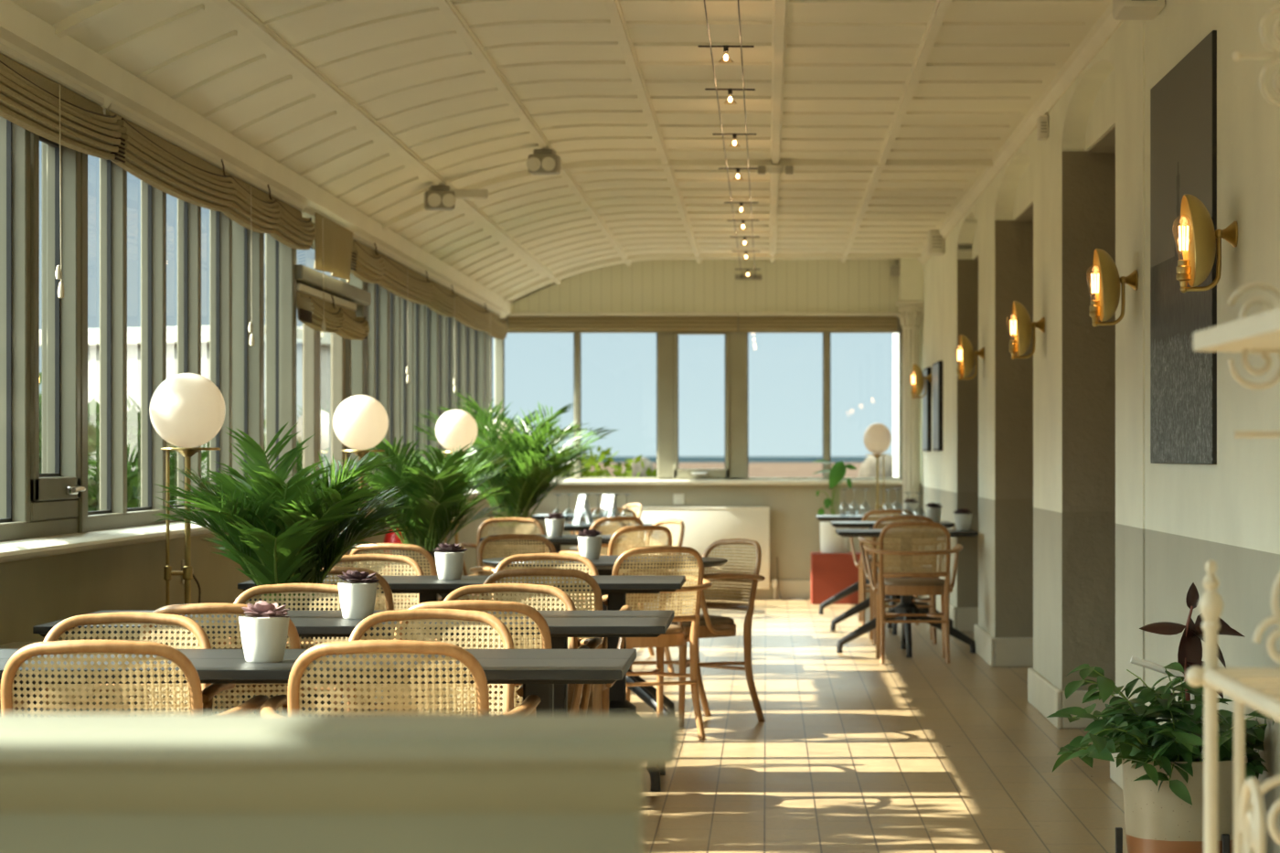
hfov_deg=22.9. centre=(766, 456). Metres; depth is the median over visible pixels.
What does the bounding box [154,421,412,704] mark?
potted palm
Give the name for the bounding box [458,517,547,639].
armchair
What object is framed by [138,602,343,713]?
armchair
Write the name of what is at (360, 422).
floor lamp
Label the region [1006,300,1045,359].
wall sconce
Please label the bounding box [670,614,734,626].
seat cushion
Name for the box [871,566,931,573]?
seat cushion
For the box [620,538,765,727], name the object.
armchair
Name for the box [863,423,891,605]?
floor lamp
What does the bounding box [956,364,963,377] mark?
socket
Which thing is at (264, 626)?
potted succulent
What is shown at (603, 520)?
armchair
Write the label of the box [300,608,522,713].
armchair
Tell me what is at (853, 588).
dining table
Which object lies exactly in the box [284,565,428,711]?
armchair
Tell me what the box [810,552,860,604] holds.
plinth
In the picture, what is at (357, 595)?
potted succulent
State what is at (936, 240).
grille
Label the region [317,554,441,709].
armchair
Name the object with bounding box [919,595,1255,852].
baseboard
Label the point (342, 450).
tray
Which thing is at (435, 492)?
potted palm
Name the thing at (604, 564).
round table
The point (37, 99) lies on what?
blind
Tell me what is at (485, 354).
window
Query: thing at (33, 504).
window
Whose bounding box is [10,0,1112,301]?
ceiling
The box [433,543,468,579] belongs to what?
potted succulent
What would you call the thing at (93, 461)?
shrub
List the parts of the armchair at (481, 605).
cane panel, armrest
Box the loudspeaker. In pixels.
[928,229,945,255]
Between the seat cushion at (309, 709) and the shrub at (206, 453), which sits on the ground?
the shrub at (206, 453)
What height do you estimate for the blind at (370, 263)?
0.874 m
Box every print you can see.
[922,369,927,448]
[932,362,938,448]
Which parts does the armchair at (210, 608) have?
cane panel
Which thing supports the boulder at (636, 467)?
on the ground
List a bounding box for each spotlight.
[424,185,488,210]
[526,149,560,175]
[757,164,793,174]
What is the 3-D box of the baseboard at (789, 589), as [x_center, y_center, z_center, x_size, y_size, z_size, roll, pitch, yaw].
[-0.460,1.100,25.979,3.480,0.160,0.024,0,0,0]
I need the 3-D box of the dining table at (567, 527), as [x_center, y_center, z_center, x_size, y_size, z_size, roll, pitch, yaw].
[-1.040,0.812,20.413,0.836,0.735,0.836,0,0,0]
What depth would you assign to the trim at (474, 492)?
22.12 m
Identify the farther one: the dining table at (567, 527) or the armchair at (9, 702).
the dining table at (567, 527)
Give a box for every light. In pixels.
[698,0,761,279]
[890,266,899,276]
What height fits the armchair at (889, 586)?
0.815 m
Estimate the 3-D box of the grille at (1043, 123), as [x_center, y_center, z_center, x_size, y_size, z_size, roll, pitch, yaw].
[1.257,-1.488,14.268,0.026,0.047,0.004,0,0,0]
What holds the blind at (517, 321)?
attached to the window at (736, 343)
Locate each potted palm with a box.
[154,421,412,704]
[336,435,515,608]
[414,389,619,606]
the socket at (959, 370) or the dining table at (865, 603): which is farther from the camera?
the dining table at (865, 603)
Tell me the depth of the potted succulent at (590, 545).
13.93 m
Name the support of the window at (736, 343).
in the wall at (794, 528)
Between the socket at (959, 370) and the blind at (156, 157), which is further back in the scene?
the socket at (959, 370)
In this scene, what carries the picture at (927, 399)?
attached to the wall at (1083, 542)
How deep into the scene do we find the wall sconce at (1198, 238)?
8.57 m
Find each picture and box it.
[922,367,931,451]
[932,361,942,450]
[1150,30,1216,464]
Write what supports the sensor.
attached to the wall at (1083, 542)
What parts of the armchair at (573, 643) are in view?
armrest, cane panel, rail, leg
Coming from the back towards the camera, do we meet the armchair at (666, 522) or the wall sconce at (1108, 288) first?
the armchair at (666, 522)
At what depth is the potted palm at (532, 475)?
19.71 m
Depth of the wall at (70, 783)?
2.07 m
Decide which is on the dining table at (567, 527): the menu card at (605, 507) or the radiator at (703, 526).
the menu card at (605, 507)
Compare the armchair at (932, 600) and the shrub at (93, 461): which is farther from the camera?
the armchair at (932, 600)
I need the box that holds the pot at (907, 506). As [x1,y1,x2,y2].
[903,502,917,514]
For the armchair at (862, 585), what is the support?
on the floor
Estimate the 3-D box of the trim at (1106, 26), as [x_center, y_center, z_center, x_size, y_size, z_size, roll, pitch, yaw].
[1.256,-1.593,11.270,0.048,0.075,29.440,0,0,0]
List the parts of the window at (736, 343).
handle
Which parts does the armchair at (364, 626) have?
armrest, cane panel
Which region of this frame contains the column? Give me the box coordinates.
[895,257,923,597]
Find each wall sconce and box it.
[910,363,931,398]
[956,334,984,380]
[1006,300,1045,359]
[1086,248,1138,326]
[1172,193,1237,292]
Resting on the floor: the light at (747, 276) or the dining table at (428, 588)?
the dining table at (428, 588)
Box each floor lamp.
[149,373,225,703]
[332,394,388,566]
[435,409,477,599]
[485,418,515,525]
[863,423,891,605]
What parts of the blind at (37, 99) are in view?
pull cord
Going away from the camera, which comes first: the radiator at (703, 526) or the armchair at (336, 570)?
the armchair at (336, 570)
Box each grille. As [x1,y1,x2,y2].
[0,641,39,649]
[631,507,769,509]
[932,235,941,247]
[1041,121,1046,132]
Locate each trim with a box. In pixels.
[0,0,511,318]
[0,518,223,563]
[365,489,479,508]
[550,480,902,484]
[917,1,1124,265]
[919,325,921,483]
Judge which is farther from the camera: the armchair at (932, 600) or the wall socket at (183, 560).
the armchair at (932, 600)
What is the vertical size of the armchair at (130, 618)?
0.815 m
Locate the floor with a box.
[332,599,1127,852]
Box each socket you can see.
[181,559,184,584]
[672,493,683,504]
[910,386,916,396]
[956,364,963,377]
[1008,340,1017,355]
[1088,299,1100,321]
[1175,259,1191,287]
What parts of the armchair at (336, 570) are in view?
cane panel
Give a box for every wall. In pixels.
[0,222,498,711]
[0,713,680,852]
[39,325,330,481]
[502,483,921,579]
[506,259,900,316]
[921,0,1279,852]
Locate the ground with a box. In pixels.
[550,462,862,477]
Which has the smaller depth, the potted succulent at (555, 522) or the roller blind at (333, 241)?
the roller blind at (333, 241)
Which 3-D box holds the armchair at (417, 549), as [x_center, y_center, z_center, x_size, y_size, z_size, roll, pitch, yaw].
[-1.537,0.778,13.664,0.575,0.815,0.563,0,0,18]
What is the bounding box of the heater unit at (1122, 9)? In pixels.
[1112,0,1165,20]
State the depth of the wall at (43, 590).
10.67 m
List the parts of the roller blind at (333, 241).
pull cord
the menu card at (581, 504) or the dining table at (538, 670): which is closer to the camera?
the dining table at (538, 670)
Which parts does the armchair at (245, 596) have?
leg, armrest, cane panel, rail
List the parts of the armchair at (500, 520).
armrest, cane panel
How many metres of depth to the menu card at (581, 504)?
20.66 m
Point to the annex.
(895, 336)
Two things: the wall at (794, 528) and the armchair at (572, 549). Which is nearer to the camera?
the armchair at (572, 549)
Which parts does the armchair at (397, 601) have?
cane panel, armrest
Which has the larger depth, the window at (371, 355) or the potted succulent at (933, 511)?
the potted succulent at (933, 511)
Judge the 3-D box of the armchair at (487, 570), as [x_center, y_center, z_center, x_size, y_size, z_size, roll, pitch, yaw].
[-1.090,0.778,14.802,0.575,0.815,0.563,0,0,-27]
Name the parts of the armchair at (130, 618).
armrest, cane panel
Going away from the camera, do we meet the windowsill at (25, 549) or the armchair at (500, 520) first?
the windowsill at (25, 549)
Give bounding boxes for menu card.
[572,494,593,523]
[598,494,618,524]
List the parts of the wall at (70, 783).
cap moulding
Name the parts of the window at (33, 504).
handle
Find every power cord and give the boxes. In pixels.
[192,574,201,603]
[777,558,808,599]
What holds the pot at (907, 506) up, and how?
on the potted succulent at (909, 504)
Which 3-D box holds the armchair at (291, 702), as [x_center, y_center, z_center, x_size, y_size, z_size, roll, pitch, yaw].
[-0.770,0.778,6.626,0.575,0.815,0.563,0,0,0]
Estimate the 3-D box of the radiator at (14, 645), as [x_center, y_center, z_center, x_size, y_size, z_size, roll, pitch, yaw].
[-2.124,0.858,8.338,0.149,0.645,1.518,0,0,0]
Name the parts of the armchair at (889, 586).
leg, leg, seat frame, armrest, rail, cane panel, leg, leg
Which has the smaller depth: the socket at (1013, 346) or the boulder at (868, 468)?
the socket at (1013, 346)
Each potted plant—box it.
[812,459,856,553]
[1046,582,1274,852]
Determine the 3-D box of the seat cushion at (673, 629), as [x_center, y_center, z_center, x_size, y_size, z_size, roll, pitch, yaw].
[-0.560,0.727,13.311,0.403,0.043,0.415,0,0,-25]
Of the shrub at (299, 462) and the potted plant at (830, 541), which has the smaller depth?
the shrub at (299, 462)
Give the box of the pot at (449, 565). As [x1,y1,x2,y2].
[434,552,464,579]
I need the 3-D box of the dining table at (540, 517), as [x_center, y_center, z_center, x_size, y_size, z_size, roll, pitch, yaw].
[-1.380,0.812,23.920,0.836,0.735,0.836,0,0,0]
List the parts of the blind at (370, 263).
pull cord, pull cord, pull cord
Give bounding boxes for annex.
[892,332,898,477]
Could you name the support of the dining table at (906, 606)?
on the floor
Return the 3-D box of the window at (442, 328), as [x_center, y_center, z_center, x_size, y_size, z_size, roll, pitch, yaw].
[-2.250,-0.425,22.746,0.130,1.350,3.499,0,0,0]
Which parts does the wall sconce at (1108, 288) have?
dish, arm, rosette plate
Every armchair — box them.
[0,611,234,713]
[0,640,268,713]
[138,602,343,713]
[176,583,389,713]
[260,640,540,713]
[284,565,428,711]
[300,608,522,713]
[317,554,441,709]
[348,543,487,703]
[387,599,589,713]
[405,583,602,713]
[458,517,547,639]
[461,553,607,713]
[469,533,584,697]
[480,567,630,713]
[545,516,645,608]
[557,525,674,672]
[567,502,641,551]
[576,507,648,554]
[577,545,712,739]
[583,519,684,655]
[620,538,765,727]
[849,509,924,625]
[857,515,946,644]
[863,521,962,663]
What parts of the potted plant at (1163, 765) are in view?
stem, pot, burgundy stem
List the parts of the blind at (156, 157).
pull cord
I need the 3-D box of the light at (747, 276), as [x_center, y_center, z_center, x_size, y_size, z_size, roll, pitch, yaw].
[-0.145,-1.458,12.995,0.220,0.073,25.990,0,0,0]
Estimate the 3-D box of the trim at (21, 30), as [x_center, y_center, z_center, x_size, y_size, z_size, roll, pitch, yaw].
[-2.155,-1.198,16.273,0.130,0.125,19.435,0,0,0]
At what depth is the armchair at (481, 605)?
8.15 m
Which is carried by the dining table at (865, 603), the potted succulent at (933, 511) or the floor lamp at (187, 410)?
the potted succulent at (933, 511)
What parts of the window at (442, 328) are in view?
pane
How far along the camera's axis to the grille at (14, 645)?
8.94 m
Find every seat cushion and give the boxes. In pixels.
[216,704,343,713]
[568,546,578,551]
[661,624,682,634]
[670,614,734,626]
[859,555,899,562]
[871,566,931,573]
[877,577,944,586]
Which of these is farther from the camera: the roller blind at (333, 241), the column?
the column
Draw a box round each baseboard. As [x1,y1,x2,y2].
[654,579,869,599]
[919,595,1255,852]
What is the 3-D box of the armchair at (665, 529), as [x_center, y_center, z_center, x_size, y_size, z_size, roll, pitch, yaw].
[-0.796,0.778,17.123,0.575,0.815,0.563,0,0,-37]
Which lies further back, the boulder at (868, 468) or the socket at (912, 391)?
the boulder at (868, 468)
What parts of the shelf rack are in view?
post, shelf frame, shelf, lattice shelf, cross rod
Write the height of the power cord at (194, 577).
0.742 m
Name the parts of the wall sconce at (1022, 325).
dish, arm, rosette plate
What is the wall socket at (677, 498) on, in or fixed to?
attached to the wall at (794, 528)
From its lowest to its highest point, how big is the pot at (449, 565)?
0.098 m
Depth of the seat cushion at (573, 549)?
24.63 m
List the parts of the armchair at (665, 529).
armrest, seat frame, cane panel, leg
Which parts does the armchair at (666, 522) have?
armrest, leg, cane panel, leg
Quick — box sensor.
[1036,116,1048,140]
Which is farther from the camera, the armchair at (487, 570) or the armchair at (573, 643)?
the armchair at (487, 570)
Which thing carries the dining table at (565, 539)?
on the floor
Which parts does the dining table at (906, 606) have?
plate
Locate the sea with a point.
(621, 459)
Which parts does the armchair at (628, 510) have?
cane panel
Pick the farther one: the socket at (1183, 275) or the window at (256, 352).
the window at (256, 352)
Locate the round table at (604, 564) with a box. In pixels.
[482,555,727,713]
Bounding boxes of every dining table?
[0,649,636,713]
[32,610,674,713]
[237,576,685,791]
[480,534,629,639]
[531,513,632,523]
[545,523,662,610]
[815,514,928,614]
[830,521,954,634]
[835,528,978,657]
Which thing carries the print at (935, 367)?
attached to the picture at (937, 368)
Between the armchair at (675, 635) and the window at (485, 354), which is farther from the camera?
the window at (485, 354)
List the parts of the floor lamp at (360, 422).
globe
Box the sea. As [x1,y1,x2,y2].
[547,456,867,462]
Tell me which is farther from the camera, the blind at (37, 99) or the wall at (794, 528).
the wall at (794, 528)
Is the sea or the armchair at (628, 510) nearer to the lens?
the armchair at (628, 510)
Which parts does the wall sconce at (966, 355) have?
dish, arm, rosette plate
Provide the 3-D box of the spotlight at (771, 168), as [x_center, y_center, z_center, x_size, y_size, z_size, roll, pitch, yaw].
[0.050,-1.560,17.169,0.194,0.050,0.100,0,0,0]
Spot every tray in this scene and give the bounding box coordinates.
[160,448,220,450]
[341,449,384,451]
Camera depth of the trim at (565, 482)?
25.88 m
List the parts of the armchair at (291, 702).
cane panel, armrest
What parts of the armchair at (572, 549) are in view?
cane panel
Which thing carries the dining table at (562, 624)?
on the floor
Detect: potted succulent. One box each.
[238,600,289,662]
[337,569,379,618]
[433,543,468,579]
[544,512,565,536]
[577,529,602,559]
[903,498,918,514]
[925,502,942,522]
[953,508,972,530]
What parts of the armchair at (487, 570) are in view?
armrest, cane panel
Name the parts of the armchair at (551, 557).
armrest, cane panel, leg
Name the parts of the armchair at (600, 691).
cane panel, seat frame, leg, leg, armrest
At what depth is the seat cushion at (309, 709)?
8.82 m
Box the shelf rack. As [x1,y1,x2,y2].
[1185,5,1279,852]
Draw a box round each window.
[0,116,85,541]
[42,141,247,533]
[232,220,278,482]
[364,281,378,489]
[378,285,429,477]
[429,309,479,489]
[477,330,492,453]
[494,316,902,479]
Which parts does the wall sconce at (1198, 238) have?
dish, arm, rosette plate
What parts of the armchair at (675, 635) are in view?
seat frame, cane panel, leg, rail, armrest, leg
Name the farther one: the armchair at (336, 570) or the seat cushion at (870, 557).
the seat cushion at (870, 557)
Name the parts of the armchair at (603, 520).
cane panel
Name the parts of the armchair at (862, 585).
leg, leg, seat frame, cane panel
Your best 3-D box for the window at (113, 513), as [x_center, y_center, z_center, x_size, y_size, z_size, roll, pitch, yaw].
[-2.250,-0.425,11.878,0.130,1.350,3.614,0,0,0]
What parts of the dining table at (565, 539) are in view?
plate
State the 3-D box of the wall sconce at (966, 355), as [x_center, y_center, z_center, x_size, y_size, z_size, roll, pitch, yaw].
[1.193,-0.579,18.515,0.174,0.269,0.254,0,0,0]
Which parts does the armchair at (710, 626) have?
leg, leg, armrest, leg, seat frame, rail, cane panel, leg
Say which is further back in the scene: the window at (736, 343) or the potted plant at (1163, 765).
the window at (736, 343)
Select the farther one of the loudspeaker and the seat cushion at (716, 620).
the loudspeaker
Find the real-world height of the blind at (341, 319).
0.206 m
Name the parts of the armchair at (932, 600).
leg, leg, armrest, seat frame, cane panel, rail, leg, leg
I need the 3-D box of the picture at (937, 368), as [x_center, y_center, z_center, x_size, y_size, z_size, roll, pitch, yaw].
[1.263,-0.365,23.230,0.034,0.650,0.805,0,0,0]
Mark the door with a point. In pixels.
(347, 356)
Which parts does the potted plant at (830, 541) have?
stem, pot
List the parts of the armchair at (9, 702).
cane panel, armrest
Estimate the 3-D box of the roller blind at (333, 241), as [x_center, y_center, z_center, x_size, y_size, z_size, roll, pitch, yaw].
[-2.124,-0.879,15.341,0.101,0.579,1.426,0,0,0]
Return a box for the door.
[265,233,371,605]
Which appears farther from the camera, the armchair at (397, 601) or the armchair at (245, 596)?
the armchair at (397, 601)
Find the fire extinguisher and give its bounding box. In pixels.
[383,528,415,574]
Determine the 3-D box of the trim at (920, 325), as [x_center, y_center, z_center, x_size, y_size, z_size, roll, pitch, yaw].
[1.385,-0.465,26.070,0.510,1.380,0.161,0,0,0]
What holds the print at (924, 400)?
attached to the picture at (927, 399)
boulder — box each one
[622,457,654,477]
[858,453,892,477]
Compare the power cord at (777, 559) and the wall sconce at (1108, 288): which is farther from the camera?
the power cord at (777, 559)
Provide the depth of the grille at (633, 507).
25.86 m
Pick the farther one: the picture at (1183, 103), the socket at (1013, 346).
the socket at (1013, 346)
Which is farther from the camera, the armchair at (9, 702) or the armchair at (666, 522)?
the armchair at (666, 522)
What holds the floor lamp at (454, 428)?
on the floor
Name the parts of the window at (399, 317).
pane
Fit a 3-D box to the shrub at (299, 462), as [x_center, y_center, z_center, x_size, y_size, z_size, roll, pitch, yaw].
[-4.117,0.390,24.132,1.600,1.814,2.116,0,0,0]
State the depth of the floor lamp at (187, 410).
10.45 m
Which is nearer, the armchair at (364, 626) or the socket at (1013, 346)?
the armchair at (364, 626)
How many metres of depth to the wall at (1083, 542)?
13.66 m
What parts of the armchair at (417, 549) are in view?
cane panel, armrest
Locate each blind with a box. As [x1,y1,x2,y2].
[0,42,121,298]
[103,102,315,346]
[296,282,369,340]
[300,207,352,330]
[350,233,508,413]
[508,311,737,331]
[738,311,897,331]
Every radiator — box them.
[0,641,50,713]
[631,507,777,599]
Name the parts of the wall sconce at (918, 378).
dish, arm, rosette plate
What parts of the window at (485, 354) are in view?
pane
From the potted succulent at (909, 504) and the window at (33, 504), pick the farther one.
the potted succulent at (909, 504)
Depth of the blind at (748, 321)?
25.95 m
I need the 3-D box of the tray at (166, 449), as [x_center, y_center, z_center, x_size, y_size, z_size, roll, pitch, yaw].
[-1.920,-0.024,10.523,0.196,0.008,0.196,0,0,0]
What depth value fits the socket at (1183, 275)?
8.58 m
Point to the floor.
(851, 752)
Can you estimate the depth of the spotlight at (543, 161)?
16.02 m
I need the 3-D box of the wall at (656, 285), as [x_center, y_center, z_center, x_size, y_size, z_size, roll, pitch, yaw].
[-0.550,-1.387,26.070,3.700,0.525,0.161,0,0,0]
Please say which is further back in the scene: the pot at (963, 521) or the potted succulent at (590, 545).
the pot at (963, 521)
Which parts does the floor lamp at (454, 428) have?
globe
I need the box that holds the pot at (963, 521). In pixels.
[954,513,971,530]
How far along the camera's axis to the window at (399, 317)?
19.51 m
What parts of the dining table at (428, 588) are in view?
plate, plate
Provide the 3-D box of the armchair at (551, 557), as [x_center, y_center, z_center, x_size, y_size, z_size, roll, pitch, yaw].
[-0.838,0.778,11.797,0.575,0.815,0.563,0,0,0]
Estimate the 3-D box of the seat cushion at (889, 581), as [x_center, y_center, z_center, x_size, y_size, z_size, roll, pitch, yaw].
[0.848,0.727,18.250,0.403,0.043,0.415,0,0,0]
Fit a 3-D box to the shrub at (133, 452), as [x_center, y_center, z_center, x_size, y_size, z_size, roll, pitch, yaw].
[-3.912,0.430,18.156,1.717,1.744,2.109,0,0,0]
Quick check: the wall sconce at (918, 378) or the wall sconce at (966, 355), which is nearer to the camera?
the wall sconce at (966, 355)
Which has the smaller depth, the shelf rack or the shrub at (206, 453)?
the shelf rack
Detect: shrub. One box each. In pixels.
[39,372,140,511]
[39,390,209,508]
[96,396,265,504]
[169,399,323,486]
[544,446,656,477]
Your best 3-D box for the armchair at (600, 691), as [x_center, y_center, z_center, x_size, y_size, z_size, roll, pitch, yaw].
[-0.750,0.778,10.709,0.575,0.815,0.563,0,0,0]

